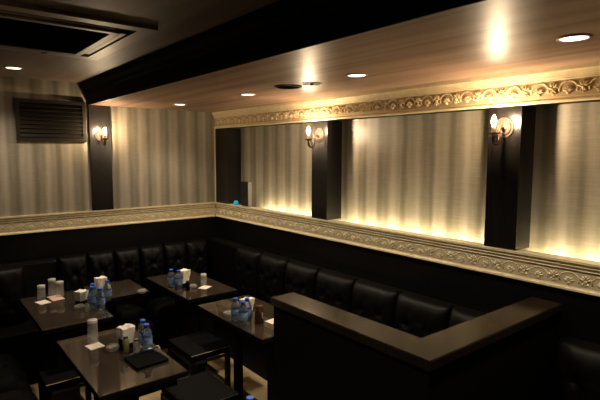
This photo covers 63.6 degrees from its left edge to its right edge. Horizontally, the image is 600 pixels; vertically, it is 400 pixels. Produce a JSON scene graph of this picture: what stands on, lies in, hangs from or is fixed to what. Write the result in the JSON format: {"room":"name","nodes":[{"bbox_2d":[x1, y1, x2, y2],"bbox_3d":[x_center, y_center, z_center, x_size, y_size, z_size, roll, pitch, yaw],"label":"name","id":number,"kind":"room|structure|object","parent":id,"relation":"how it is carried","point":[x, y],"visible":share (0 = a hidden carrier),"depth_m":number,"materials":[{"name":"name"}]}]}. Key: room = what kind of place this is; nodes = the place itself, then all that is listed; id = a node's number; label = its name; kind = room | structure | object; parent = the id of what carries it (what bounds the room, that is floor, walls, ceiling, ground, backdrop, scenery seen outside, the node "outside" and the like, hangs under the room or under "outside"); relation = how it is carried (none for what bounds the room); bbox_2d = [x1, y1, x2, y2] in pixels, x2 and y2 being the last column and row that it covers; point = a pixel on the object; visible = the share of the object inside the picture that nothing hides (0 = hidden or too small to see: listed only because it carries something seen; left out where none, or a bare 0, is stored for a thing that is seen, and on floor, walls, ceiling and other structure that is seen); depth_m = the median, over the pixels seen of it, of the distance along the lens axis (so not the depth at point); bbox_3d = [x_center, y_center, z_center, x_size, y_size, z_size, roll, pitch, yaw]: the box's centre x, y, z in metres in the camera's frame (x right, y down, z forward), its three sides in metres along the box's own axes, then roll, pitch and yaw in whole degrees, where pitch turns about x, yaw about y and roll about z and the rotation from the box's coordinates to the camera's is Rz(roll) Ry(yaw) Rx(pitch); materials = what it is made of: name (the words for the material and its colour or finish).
{"room":"entertainment venue","nodes":[
{"label":"entertainment venue","id":0,"kind":"room"},
{"bbox_2d":[0,76,215,216],"bbox_3d":[-1.974,0.125,4.344,3.198,2.502,0.100,-4,7,-39],"label":"wall","id":1,"kind":"structure","parent":0,"point":[161,157],"depth_m":4.45,"materials":[{"name":"paper"}]},
{"bbox_2d":[14,98,86,141],"bbox_3d":[-2.096,-0.669,4.089,0.540,0.345,0.022,-4,7,-39],"label":"air vent","id":2,"kind":"object","parent":1,"relation":"in","point":[35,119],"visible":1,"depth_m":4.08,"materials":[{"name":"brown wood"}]},
{"bbox_2d":[88,105,113,210],"bbox_3d":[-1.794,-0.376,4.362,0.184,0.939,0.022,-4,7,-39],"label":"trim","id":3,"kind":"structure","parent":1,"relation":"attached to","point":[98,115],"depth_m":4.35,"materials":[{"name":"black wood"}]},
{"bbox_2d":[95,128,108,145],"bbox_3d":[-1.738,-0.557,4.282,0.112,0.164,0.144,-4,7,-39],"label":"wall sconce","id":4,"kind":"object","parent":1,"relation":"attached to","point":[100,134],"visible":1,"depth_m":4.31,"materials":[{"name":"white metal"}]},
{"bbox_2d":[0,202,215,235],"bbox_3d":[-2.032,0.185,4.223,2.950,0.153,0.026,-4,7,-39],"label":"trim","id":5,"kind":"structure","parent":1,"relation":"attached to","point":[24,224],"depth_m":4.40,"materials":[{"name":"beige"}]},
{"bbox_2d":[0,216,216,263],"bbox_3d":[-2.039,0.819,4.292,2.950,1.130,0.006,-4,7,-39],"label":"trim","id":6,"kind":"structure","parent":1,"relation":"attached to","point":[52,244],"depth_m":4.42,"materials":[{"name":"black wood"}]},
{"bbox_2d":[214,129,215,201],"bbox_3d":[-0.890,-0.361,5.099,0.012,0.769,0.012,-4,7,-39],"label":"trim","id":7,"kind":"structure","parent":1,"relation":"attached to","point":[214,129],"depth_m":5.09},
{"bbox_2d":[79,0,486,104],"bbox_3d":[-0.019,-0.697,1.910,0.076,0.186,6.000,-4,7,-39],"label":"beam","id":8,"kind":"structure","parent":1,"relation":"attached to","point":[280,27],"depth_m":2.10,"materials":[{"name":"black paint"}]},
{"bbox_2d":[0,0,278,82],"bbox_3d":[-0.101,-0.833,1.830,3.098,0.100,6.000,-4,7,-39],"label":"ceiling","id":9,"kind":"structure","parent":0,"point":[176,21],"depth_m":2.25,"materials":[{"name":"paint"}]},
{"bbox_2d":[4,66,22,69],"bbox_3d":[-2.046,-0.942,3.452,0.116,0.006,0.116,-4,7,-39],"label":"recessed light","id":10,"kind":"object","parent":9,"relation":"in","point":[7,67],"visible":1,"depth_m":3.43,"materials":[{"name":"white"}]},
{"bbox_2d":[0,0,157,59],"bbox_3d":[-1.363,-0.825,2.392,0.970,0.030,0.970,-4,7,-39],"label":"air conditioner","id":11,"kind":"object","parent":9,"relation":"attached to","point":[29,28],"visible":1,"depth_m":2.33,"materials":[{"name":"brown"}]},
{"bbox_2d":[0,17,107,52],"bbox_3d":[-1.363,-0.820,2.392,0.630,0.012,0.615,-4,7,-39],"label":"grille","id":12,"kind":"object","parent":11,"relation":"attached to","point":[16,33],"depth_m":2.43,"materials":[{"name":"black"}]},
{"bbox_2d":[30,348,266,399],"bbox_3d":[-0.106,1.657,2.072,3.098,0.100,6.000,-4,7,-39],"label":"floor","id":13,"kind":"structure","parent":0,"point":[255,385],"depth_m":3.78,"materials":[{"name":"brown wood"}]},
{"bbox_2d":[0,354,37,399],"bbox_3d":[-1.453,1.148,2.314,0.560,0.860,2.540,-4,7,-39],"label":"sofa","id":14,"kind":"object","parent":13,"relation":"on","point":[14,384],"visible":1,"depth_m":2.98,"materials":[{"name":"black leather"}]},
{"bbox_2d":[0,389,37,399],"bbox_3d":[-1.613,1.205,2.600,0.460,0.166,0.629,-4,7,-39],"label":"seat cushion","id":15,"kind":"object","parent":14,"relation":"on","point":[17,394],"depth_m":2.77,"materials":[{"name":"black leather"}]},
{"bbox_2d":[0,258,68,383],"bbox_3d":[-2.385,0.987,3.744,1.008,0.900,0.410,-4,7,-39],"label":"bench","id":16,"kind":"object","parent":13,"relation":"on","point":[20,338],"visible":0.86,"depth_m":3.82,"materials":[{"name":"black leather"}]},
{"bbox_2d":[0,265,26,323],"bbox_3d":[-2.375,0.771,3.800,0.400,0.460,0.098,-4,7,-39],"label":"cushion","id":17,"kind":"object","parent":16,"relation":"on","point":[13,278],"depth_m":3.84,"materials":[{"name":"black leather"}]},
{"bbox_2d":[19,289,113,399],"bbox_3d":[-1.687,1.114,3.491,0.434,0.700,0.834,-4,7,-39],"label":"table","id":18,"kind":"object","parent":13,"relation":"on","point":[55,320],"visible":0.7,"depth_m":3.32,"materials":[{"name":"black wood"}]},
{"bbox_2d":[35,300,50,304],"bbox_3d":[-1.894,0.753,3.563,0.100,0.002,0.075,4,7,37],"label":"paper note","id":19,"kind":"object","parent":18,"relation":"on","point":[41,302],"visible":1,"depth_m":3.55,"materials":[{"name":"beige paper"}]},
{"bbox_2d":[46,294,61,297],"bbox_3d":[-1.878,0.740,3.703,0.075,0.002,0.090,3,6,31],"label":"paper note","id":20,"kind":"object","parent":18,"relation":"on","point":[57,295],"visible":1,"depth_m":3.70,"materials":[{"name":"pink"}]},
{"bbox_2d":[49,296,64,300],"bbox_3d":[-1.828,0.744,3.641,0.085,0.002,0.090,-5,8,-44],"label":"paper note","id":21,"kind":"object","parent":18,"relation":"on","point":[60,297],"visible":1,"depth_m":3.64,"materials":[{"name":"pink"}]},
{"bbox_2d":[74,304,84,309],"bbox_3d":[-1.559,0.756,3.421,0.072,0.026,0.071,-4,7,-39],"label":"ashtray","id":22,"kind":"object","parent":18,"relation":"on","point":[78,306],"visible":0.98,"depth_m":3.40,"materials":[{"name":"clear glass"}]},
{"bbox_2d":[73,289,87,304],"bbox_3d":[-1.599,0.708,3.534,0.076,0.099,0.083,2,6,22],"label":"napkin holder","id":23,"kind":"object","parent":18,"relation":"on","point":[80,295],"visible":0.95,"depth_m":3.51,"materials":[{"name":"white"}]},
{"bbox_2d":[84,303,89,310],"bbox_3d":[-1.486,0.747,3.376,0.034,0.054,0.034,-4,7,-39],"label":"glass jar","id":24,"kind":"object","parent":18,"relation":"on","point":[87,305],"visible":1,"depth_m":3.36,"materials":[{"name":"white"}]},
{"bbox_2d":[88,286,96,308],"bbox_3d":[-1.475,0.690,3.437,0.062,0.154,0.062,-4,7,-39],"label":"water bottle","id":25,"kind":"object","parent":18,"relation":"on","point":[92,292],"visible":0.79,"depth_m":3.42,"materials":[{"name":"blue plastic"}]},
{"bbox_2d":[96,287,104,309],"bbox_3d":[-1.403,0.694,3.399,0.062,0.154,0.062,-3,6,-29],"label":"water bottle","id":26,"kind":"object","parent":18,"relation":"on","point":[100,296],"visible":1,"depth_m":3.38,"materials":[{"name":"blue plastic"}]},
{"bbox_2d":[38,364,96,399],"bbox_3d":[-1.435,1.286,3.020,0.302,0.450,0.227,-4,7,-39],"label":"stool","id":27,"kind":"object","parent":13,"relation":"on","point":[53,379],"visible":0.57,"depth_m":2.93,"materials":[{"name":"black leather"}]},
{"bbox_2d":[83,279,149,323],"bbox_3d":[-1.495,1.068,3.961,0.384,0.700,0.464,-4,7,-39],"label":"table","id":28,"kind":"object","parent":13,"relation":"on","point":[123,291],"visible":0.56,"depth_m":3.87,"materials":[{"name":"brown laminate"}]},
{"bbox_2d":[94,276,106,291],"bbox_3d":[-1.517,0.664,3.687,0.083,0.159,0.073,-5,8,-44],"label":"napkin holder","id":29,"kind":"object","parent":28,"relation":"on","point":[99,282],"visible":0.4,"depth_m":3.66,"materials":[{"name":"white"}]},
{"bbox_2d":[103,280,111,300],"bbox_3d":[-1.435,0.674,3.603,0.062,0.154,0.062,2,6,21],"label":"water bottle","id":30,"kind":"object","parent":28,"relation":"on","point":[107,290],"visible":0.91,"depth_m":3.58,"materials":[{"name":"blue plastic"}]},
{"bbox_2d":[137,288,146,293],"bbox_3d":[-1.244,0.719,3.809,0.072,0.026,0.071,-4,7,-39],"label":"ashtray","id":31,"kind":"object","parent":28,"relation":"on","point":[143,290],"visible":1,"depth_m":3.79,"materials":[{"name":"clear glass"}]},
{"bbox_2d":[56,328,187,399],"bbox_3d":[-0.998,1.194,2.677,0.434,0.700,0.834,-4,7,-39],"label":"table","id":32,"kind":"object","parent":13,"relation":"on","point":[107,375],"visible":0.73,"depth_m":2.45,"materials":[{"name":"brown laminate"}]},
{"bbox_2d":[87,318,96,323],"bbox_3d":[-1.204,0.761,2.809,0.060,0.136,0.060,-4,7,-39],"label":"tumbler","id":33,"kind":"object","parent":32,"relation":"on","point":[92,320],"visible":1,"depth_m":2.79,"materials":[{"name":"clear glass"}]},
{"bbox_2d":[85,342,104,349],"bbox_3d":[-1.170,0.833,2.759,0.085,0.002,0.082,5,8,42],"label":"paper note","id":34,"kind":"object","parent":32,"relation":"on","point":[96,345],"visible":1,"depth_m":2.75,"materials":[{"name":"beige paper"}]},
{"bbox_2d":[106,343,119,351],"bbox_3d":[-1.047,0.827,2.707,0.072,0.026,0.071,-4,7,-39],"label":"ashtray","id":35,"kind":"object","parent":32,"relation":"on","point":[112,347],"visible":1,"depth_m":2.69,"materials":[{"name":"clear glass"}]},
{"bbox_2d":[116,324,134,350],"bbox_3d":[-0.980,0.773,2.730,0.074,0.129,0.082,5,7,40],"label":"napkin holder","id":36,"kind":"object","parent":32,"relation":"on","point":[126,329],"visible":0.75,"depth_m":2.71,"materials":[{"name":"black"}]},
{"bbox_2d":[123,335,129,352],"bbox_3d":[-0.964,0.798,2.681,0.034,0.089,0.034,-4,7,-39],"label":"glass jar","id":37,"kind":"object","parent":32,"relation":"on","point":[126,349],"visible":1,"depth_m":2.67,"materials":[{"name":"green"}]},
{"bbox_2d":[133,338,139,352],"bbox_3d":[-0.904,0.806,2.678,0.034,0.074,0.034,-4,7,-39],"label":"glass jar","id":38,"kind":"object","parent":32,"relation":"on","point":[136,343],"visible":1,"depth_m":2.67,"materials":[{"name":"white"}]},
{"bbox_2d":[137,319,145,346],"bbox_3d":[-0.895,0.757,2.759,0.062,0.154,0.062,-4,7,-39],"label":"water bottle","id":39,"kind":"object","parent":32,"relation":"on","point":[142,321],"visible":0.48,"depth_m":2.73,"materials":[{"name":"blue plastic"}]},
{"bbox_2d":[124,349,168,370],"bbox_3d":[-0.816,0.847,2.570,0.173,0.014,0.175,-5,7,-41],"label":"book","id":40,"kind":"object","parent":32,"relation":"on","point":[139,361],"visible":0.89,"depth_m":2.55,"materials":[{"name":"black leather"}]},
{"bbox_2d":[154,345,160,352],"bbox_3d":[-0.785,0.823,2.660,0.036,0.044,0.036,-4,7,-39],"label":"glass jar","id":41,"kind":"object","parent":40,"relation":"on","point":[157,348],"visible":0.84,"depth_m":2.65,"materials":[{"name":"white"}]},
{"bbox_2d":[141,323,152,351],"bbox_3d":[-0.852,0.764,2.690,0.062,0.154,0.062,1,6,10],"label":"water bottle","id":42,"kind":"object","parent":32,"relation":"on","point":[146,334],"visible":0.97,"depth_m":2.67,"materials":[{"name":"blue plastic"}]},
{"bbox_2d":[104,318,153,330],"bbox_3d":[-1.341,1.201,3.815,0.376,0.465,0.376,-4,7,-39],"label":"round stool","id":43,"kind":"object","parent":13,"relation":"on","point":[135,321],"visible":0.26,"depth_m":3.81,"materials":[{"name":"black leather"}]},
{"bbox_2d":[55,239,212,349],"bbox_3d":[-1.450,0.905,4.503,1.398,0.920,0.410,-4,7,-39],"label":"sofa","id":44,"kind":"object","parent":13,"relation":"on","point":[77,271],"visible":0.56,"depth_m":4.46,"materials":[{"name":"black leather"}]},
{"bbox_2d":[58,253,87,292],"bbox_3d":[-1.941,0.716,4.165,0.229,0.480,0.092,-4,7,-39],"label":"cushion","id":45,"kind":"object","parent":44,"relation":"on","point":[72,269],"depth_m":4.13,"materials":[{"name":"black leather"}]},
{"bbox_2d":[87,250,114,285],"bbox_3d":[-1.758,0.702,4.309,0.229,0.480,0.094,-4,7,-39],"label":"cushion","id":46,"kind":"object","parent":44,"relation":"on","point":[102,263],"depth_m":4.27,"materials":[{"name":"black leather"}]},
{"bbox_2d":[78,304,151,336],"bbox_3d":[-1.691,1.044,4.258,0.693,0.166,0.310,-4,7,-39],"label":"seat cushion","id":47,"kind":"object","parent":44,"relation":"on","point":[124,311],"depth_m":4.29,"materials":[{"name":"black leather"}]},
{"bbox_2d":[114,247,140,285],"bbox_3d":[-1.577,0.689,4.455,0.229,0.480,0.093,-4,7,-39],"label":"cushion","id":48,"kind":"object","parent":44,"relation":"on","point":[127,261],"depth_m":4.42,"materials":[{"name":"black leather"}]},
{"bbox_2d":[139,244,163,295],"bbox_3d":[-1.395,0.675,4.600,0.229,0.480,0.093,-4,7,-39],"label":"cushion","id":49,"kind":"object","parent":44,"relation":"on","point":[151,257],"depth_m":4.56,"materials":[{"name":"black leather"}]},
{"bbox_2d":[144,296,197,323],"bbox_3d":[-1.147,1.003,4.693,0.693,0.166,0.310,-4,7,-39],"label":"seat cushion","id":50,"kind":"object","parent":44,"relation":"on","point":[160,309],"depth_m":4.49,"materials":[{"name":"black leather"}]},
{"bbox_2d":[163,241,186,274],"bbox_3d":[-1.214,0.661,4.745,0.229,0.480,0.092,-4,7,-39],"label":"cushion","id":51,"kind":"object","parent":44,"relation":"on","point":[174,254],"depth_m":4.70,"materials":[{"name":"black leather"}]},
{"bbox_2d":[185,239,207,276],"bbox_3d":[-1.032,0.647,4.891,0.229,0.480,0.092,-4,7,-39],"label":"cushion","id":52,"kind":"object","parent":44,"relation":"on","point":[196,250],"depth_m":4.85,"materials":[{"name":"black leather"}]},
{"bbox_2d":[146,270,237,373],"bbox_3d":[-0.935,1.053,4.128,0.434,0.700,0.834,-4,7,-39],"label":"table","id":53,"kind":"object","parent":13,"relation":"on","point":[219,291],"visible":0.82,"depth_m":3.96,"materials":[{"name":"black wood"}]},
{"bbox_2d":[167,269,174,287],"bbox_3d":[-1.052,0.641,3.954,0.062,0.154,0.062,-2,6,-19],"label":"water bottle","id":54,"kind":"object","parent":53,"relation":"on","point":[171,276],"visible":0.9,"depth_m":3.93,"materials":[{"name":"blue plastic"}]},
{"bbox_2d":[175,270,182,288],"bbox_3d":[-0.982,0.644,3.921,0.062,0.154,0.062,3,6,31],"label":"water bottle","id":55,"kind":"object","parent":53,"relation":"on","point":[178,277],"visible":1,"depth_m":3.90,"materials":[{"name":"blue plastic"}]},
{"bbox_2d":[180,268,189,287],"bbox_3d":[-0.954,0.643,3.989,0.072,0.144,0.084,4,7,34],"label":"napkin holder","id":56,"kind":"object","parent":53,"relation":"on","point":[185,273],"visible":0.55,"depth_m":3.96,"materials":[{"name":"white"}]},
{"bbox_2d":[185,280,189,290],"bbox_3d":[-0.903,0.686,3.885,0.032,0.079,0.032,-4,7,-39],"label":"glass jar","id":57,"kind":"object","parent":53,"relation":"on","point":[187,283],"visible":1,"depth_m":3.87,"materials":[{"name":"black glass"}]},
{"bbox_2d":[190,284,196,288],"bbox_3d":[-0.878,0.706,3.952,0.072,0.026,0.071,-4,7,-39],"label":"ashtray","id":58,"kind":"object","parent":53,"relation":"on","point":[192,286],"visible":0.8,"depth_m":3.93,"materials":[{"name":"clear glass"}]},
{"bbox_2d":[198,285,211,288],"bbox_3d":[-0.781,0.717,3.968,0.075,0.002,0.095,2,6,22],"label":"paper note","id":59,"kind":"object","parent":53,"relation":"on","point":[204,286],"visible":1,"depth_m":3.96,"materials":[{"name":"beige paper"}]},
{"bbox_2d":[168,330,230,386],"bbox_3d":[-0.727,1.242,3.486,0.302,0.450,0.382,-4,7,-39],"label":"stool","id":60,"kind":"object","parent":13,"relation":"on","point":[202,345],"visible":0.88,"depth_m":3.41,"materials":[{"name":"black leather"}]},
{"bbox_2d":[161,370,238,399],"bbox_3d":[-0.581,1.309,2.800,0.302,0.450,0.382,-4,7,-39],"label":"stool","id":61,"kind":"object","parent":13,"relation":"on","point":[204,385],"visible":0.9,"depth_m":2.77,"materials":[{"name":"black leather"}]},
{"bbox_2d":[207,237,246,297],"bbox_3d":[-0.766,0.870,4.911,0.178,0.915,0.628,-4,7,-39],"label":"sofa","id":62,"kind":"object","parent":13,"relation":"on","point":[221,252],"visible":0.25,"depth_m":4.86,"materials":[{"name":"black leather"}]},
{"bbox_2d":[197,295,273,399],"bbox_3d":[-0.316,1.130,3.353,0.434,0.700,0.834,-4,7,-39],"label":"table","id":63,"kind":"object","parent":13,"relation":"on","point":[262,335],"visible":0.59,"depth_m":3.29,"materials":[{"name":"black wood"}]},
{"bbox_2d":[223,310,230,316],"bbox_3d":[-0.486,0.772,3.283,0.072,0.026,0.071,-4,7,-39],"label":"ashtray","id":64,"kind":"object","parent":63,"relation":"on","point":[227,313],"visible":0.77,"depth_m":3.26,"materials":[{"name":"clear glass"}]},
{"bbox_2d":[231,297,239,321],"bbox_3d":[-0.422,0.718,3.175,0.062,0.154,0.062,-1,6,-9],"label":"water bottle","id":65,"kind":"object","parent":63,"relation":"on","point":[235,305],"visible":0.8,"depth_m":3.15,"materials":[{"name":"blue plastic"}]},
{"bbox_2d":[238,301,247,325],"bbox_3d":[-0.366,0.725,3.105,0.062,0.154,0.062,5,7,40],"label":"water bottle","id":66,"kind":"object","parent":63,"relation":"on","point":[242,311],"visible":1,"depth_m":3.08,"materials":[{"name":"blue plastic"}]},
{"bbox_2d":[239,297,254,309],"bbox_3d":[-0.360,0.725,3.286,0.072,0.118,0.083,4,7,34],"label":"napkin holder","id":67,"kind":"object","parent":63,"relation":"on","point":[251,299],"visible":0.24,"depth_m":3.28,"materials":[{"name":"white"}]},
{"bbox_2d":[245,297,251,321],"bbox_3d":[-0.347,0.718,3.177,0.062,0.154,0.062,0,6,0],"label":"water bottle","id":68,"kind":"object","parent":63,"relation":"on","point":[247,302],"visible":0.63,"depth_m":3.16,"materials":[{"name":"blue plastic"}]},
{"bbox_2d":[255,304,263,323],"bbox_3d":[-0.265,0.741,3.149,0.060,0.115,0.060,-4,7,-39],"label":"tumbler","id":69,"kind":"object","parent":63,"relation":"on","point":[259,310],"visible":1,"depth_m":3.13,"materials":[{"name":"brown glass"}]},
{"bbox_2d":[265,318,273,323],"bbox_3d":[-0.174,0.795,3.176,0.090,0.002,0.075,-5,8,-44],"label":"paper note","id":70,"kind":"object","parent":63,"relation":"on","point":[271,321],"visible":0.57,"depth_m":3.16,"materials":[{"name":"beige paper"}]},
{"bbox_2d":[213,246,487,380],"bbox_3d":[0.193,1.003,3.538,0.410,0.920,2.720,-4,7,-39],"label":"sofa","id":71,"kind":"object","parent":13,"relation":"on","point":[262,275],"visible":0.33,"depth_m":3.52,"materials":[{"name":"black leather"}]},
{"bbox_2d":[235,246,262,298],"bbox_3d":[-0.491,0.691,4.458,0.094,0.480,0.385,-4,7,-39],"label":"cushion","id":72,"kind":"object","parent":71,"relation":"on","point":[246,259],"depth_m":4.39,"materials":[{"name":"black leather"}]},
{"bbox_2d":[258,252,288,303],"bbox_3d":[-0.247,0.721,4.156,0.093,0.480,0.385,-4,7,-39],"label":"cushion","id":73,"kind":"object","parent":71,"relation":"on","point":[271,268],"depth_m":4.11,"materials":[{"name":"black leather"}]},
{"bbox_2d":[285,260,319,299],"bbox_3d":[-0.004,0.750,3.855,0.092,0.480,0.385,-4,7,-39],"label":"cushion","id":74,"kind":"object","parent":71,"relation":"on","point":[300,278],"depth_m":3.79,"materials":[{"name":"black leather"}]},
{"bbox_2d":[316,268,355,312],"bbox_3d":[0.240,0.780,3.554,0.092,0.480,0.385,-4,7,-39],"label":"cushion","id":75,"kind":"object","parent":71,"relation":"on","point":[333,289],"depth_m":3.49,"materials":[{"name":"black leather"}]},
{"bbox_2d":[352,279,399,328],"bbox_3d":[0.483,0.810,3.252,0.093,0.480,0.385,-4,7,-39],"label":"cushion","id":76,"kind":"object","parent":71,"relation":"on","point":[371,301],"depth_m":3.19,"materials":[{"name":"black leather"}]},
{"bbox_2d":[395,291,451,337],"bbox_3d":[0.726,0.840,2.951,0.092,0.480,0.385,-4,7,-39],"label":"cushion","id":77,"kind":"object","parent":71,"relation":"on","point":[418,316],"depth_m":2.91,"materials":[{"name":"black leather"}]},
{"bbox_2d":[449,306,483,327],"bbox_3d":[0.970,0.870,2.649,0.092,0.480,0.385,-4,7,-39],"label":"cushion","id":78,"kind":"object","parent":71,"relation":"on","point":[457,315],"depth_m":2.72,"materials":[{"name":"black leather"}]},
{"bbox_2d":[270,292,562,399],"bbox_3d":[0.580,1.036,2.527,1.088,1.050,1.000,-4,7,-39],"label":"wall","id":79,"kind":"structure","parent":13,"relation":"on","point":[322,351],"depth_m":2.15,"materials":[{"name":"black wood"}]},
{"bbox_2d":[554,336,599,399],"bbox_3d":[1.684,1.185,1.692,0.410,0.920,1.640,-4,7,-39],"label":"sofa","id":80,"kind":"object","parent":13,"relation":"on","point":[577,364],"visible":1,"depth_m":2.23,"materials":[{"name":"black leather"}]},
{"bbox_3d":[-0.095,1.307,1.538,0.434,0.700,0.834,-4,7,-39],"label":"table","id":81,"kind":"object","parent":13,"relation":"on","visible":0},
{"bbox_2d":[246,395,253,399],"bbox_3d":[-0.194,0.844,1.887,0.062,0.154,0.062,-3,6,-30],"label":"water bottle","id":82,"kind":"object","parent":81,"relation":"on","point":[250,397],"visible":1,"depth_m":1.88,"materials":[{"name":"blue plastic"}]},
{"bbox_2d":[91,0,599,111],"bbox_3d":[0.558,-0.742,2.372,1.406,0.184,6.000,-4,7,-39],"label":"ceiling","id":83,"kind":"structure","parent":0,"point":[489,37],"depth_m":2.12,"materials":[{"name":"brown laminate"}]},
{"bbox_2d":[240,93,255,95],"bbox_3d":[-0.372,-0.754,3.462,0.116,0.006,0.116,-4,7,-39],"label":"recessed light","id":84,"kind":"object","parent":83,"relation":"in","point":[243,94],"visible":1,"depth_m":3.46,"materials":[{"name":"white"}]},
{"bbox_2d":[274,84,301,88],"bbox_3d":[-0.075,-0.713,3.049,0.176,0.008,0.176,-4,7,-39],"label":"ceiling speaker","id":85,"kind":"object","parent":83,"relation":"attached to","point":[283,86],"visible":1,"depth_m":3.02,"materials":[{"name":"black"}]},
{"bbox_2d":[277,86,299,88],"bbox_3d":[-0.075,-0.713,3.049,0.154,0.005,0.154,-4,7,-39],"label":"grille","id":86,"kind":"object","parent":85,"relation":"attached to","point":[279,87],"depth_m":3.06,"materials":[{"name":"black metal"}]},
{"bbox_2d":[302,82,321,85],"bbox_3d":[0.072,-0.697,2.917,0.124,0.014,0.124,-4,7,-39],"label":"ring","id":87,"kind":"object","parent":83,"relation":"attached to","point":[303,83],"visible":1,"depth_m":2.91,"materials":[{"name":"grey metal"}]},
{"bbox_2d":[346,73,367,76],"bbox_3d":[0.306,-0.669,2.598,0.116,0.006,0.116,-4,7,-39],"label":"recessed light","id":88,"kind":"object","parent":83,"relation":"in","point":[351,74],"visible":1,"depth_m":2.59,"materials":[{"name":"white"}]},
{"bbox_2d":[556,34,592,41],"bbox_3d":[0.993,-0.585,1.752,0.116,0.006,0.116,-4,7,-39],"label":"recessed light","id":89,"kind":"object","parent":83,"relation":"in","point":[573,37],"visible":1,"depth_m":1.74,"materials":[{"name":"white"}]},
{"bbox_2d":[560,36,587,40],"bbox_3d":[0.993,-0.587,1.752,0.091,0.002,0.091,1,6,6],"label":"diffuser","id":90,"kind":"object","parent":89,"relation":"attached to","point":[563,38],"depth_m":1.75,"materials":[{"name":"white"}]},
{"bbox_2d":[238,102,599,261],"bbox_3d":[1.143,0.268,2.943,0.100,2.502,6.000,-4,7,-39],"label":"wall","id":91,"kind":"structure","parent":0,"point":[425,173],"depth_m":3.13,"materials":[{"name":"paper"}]},
{"bbox_2d":[215,128,240,203],"bbox_3d":[-0.752,-0.357,5.049,0.156,0.772,0.263,-4,7,-39],"label":"trim","id":92,"kind":"structure","parent":91,"relation":"attached to","point":[227,140],"depth_m":4.96,"materials":[{"name":"black wood"}]},
{"bbox_2d":[305,127,323,147],"bbox_3d":[0.096,-0.483,3.736,0.144,0.164,0.112,-4,7,-39],"label":"wall sconce","id":93,"kind":"object","parent":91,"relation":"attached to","point":[319,133],"visible":1,"depth_m":3.75,"materials":[{"name":"brown metal"}]},
{"bbox_2d":[312,120,341,219],"bbox_3d":[0.212,-0.239,3.854,0.156,0.772,0.183,-4,7,-39],"label":"column","id":94,"kind":"structure","parent":91,"relation":"attached to","point":[326,154],"depth_m":3.79,"materials":[{"name":"black wood"}]},
{"bbox_2d":[212,61,599,128],"bbox_3d":[0.976,-0.598,2.723,0.038,0.168,6.000,-4,7,-39],"label":"trim","id":95,"kind":"structure","parent":91,"relation":"attached to","point":[578,82],"depth_m":2.88,"materials":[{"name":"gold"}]},
{"bbox_2d":[215,202,599,296],"bbox_3d":[1.001,0.327,2.835,0.084,0.153,6.000,-4,7,-39],"label":"trim","id":96,"kind":"structure","parent":91,"relation":"attached to","point":[577,275],"depth_m":2.95,"materials":[{"name":"beige"}]},
{"bbox_2d":[241,181,251,207],"bbox_3d":[-0.521,-0.055,4.673,0.040,0.245,0.133,-4,7,-39],"label":"speaker","id":97,"kind":"object","parent":96,"relation":"on","point":[246,201],"visible":1,"depth_m":4.64},
{"bbox_2d":[217,217,599,347],"bbox_3d":[1.047,0.923,2.927,0.148,1.200,5.994,-4,7,-39],"label":"wall","id":98,"kind":"structure","parent":91,"relation":"attached to","point":[579,317],"depth_m":3.08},
{"bbox_2d":[487,115,514,145],"bbox_3d":[1.046,-0.367,2.560,0.144,0.164,0.112,-4,7,-39],"label":"wall sconce","id":99,"kind":"object","parent":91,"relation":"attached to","point":[504,127],"visible":1,"depth_m":2.57,"materials":[{"name":"gold metal"}]},
{"bbox_2d":[484,105,535,250],"bbox_3d":[1.161,-0.122,2.679,0.156,0.772,0.184,-4,7,-39],"label":"column","id":100,"kind":"structure","parent":91,"relation":"attached to","point":[509,180],"depth_m":2.62,"materials":[{"name":"black wood"}]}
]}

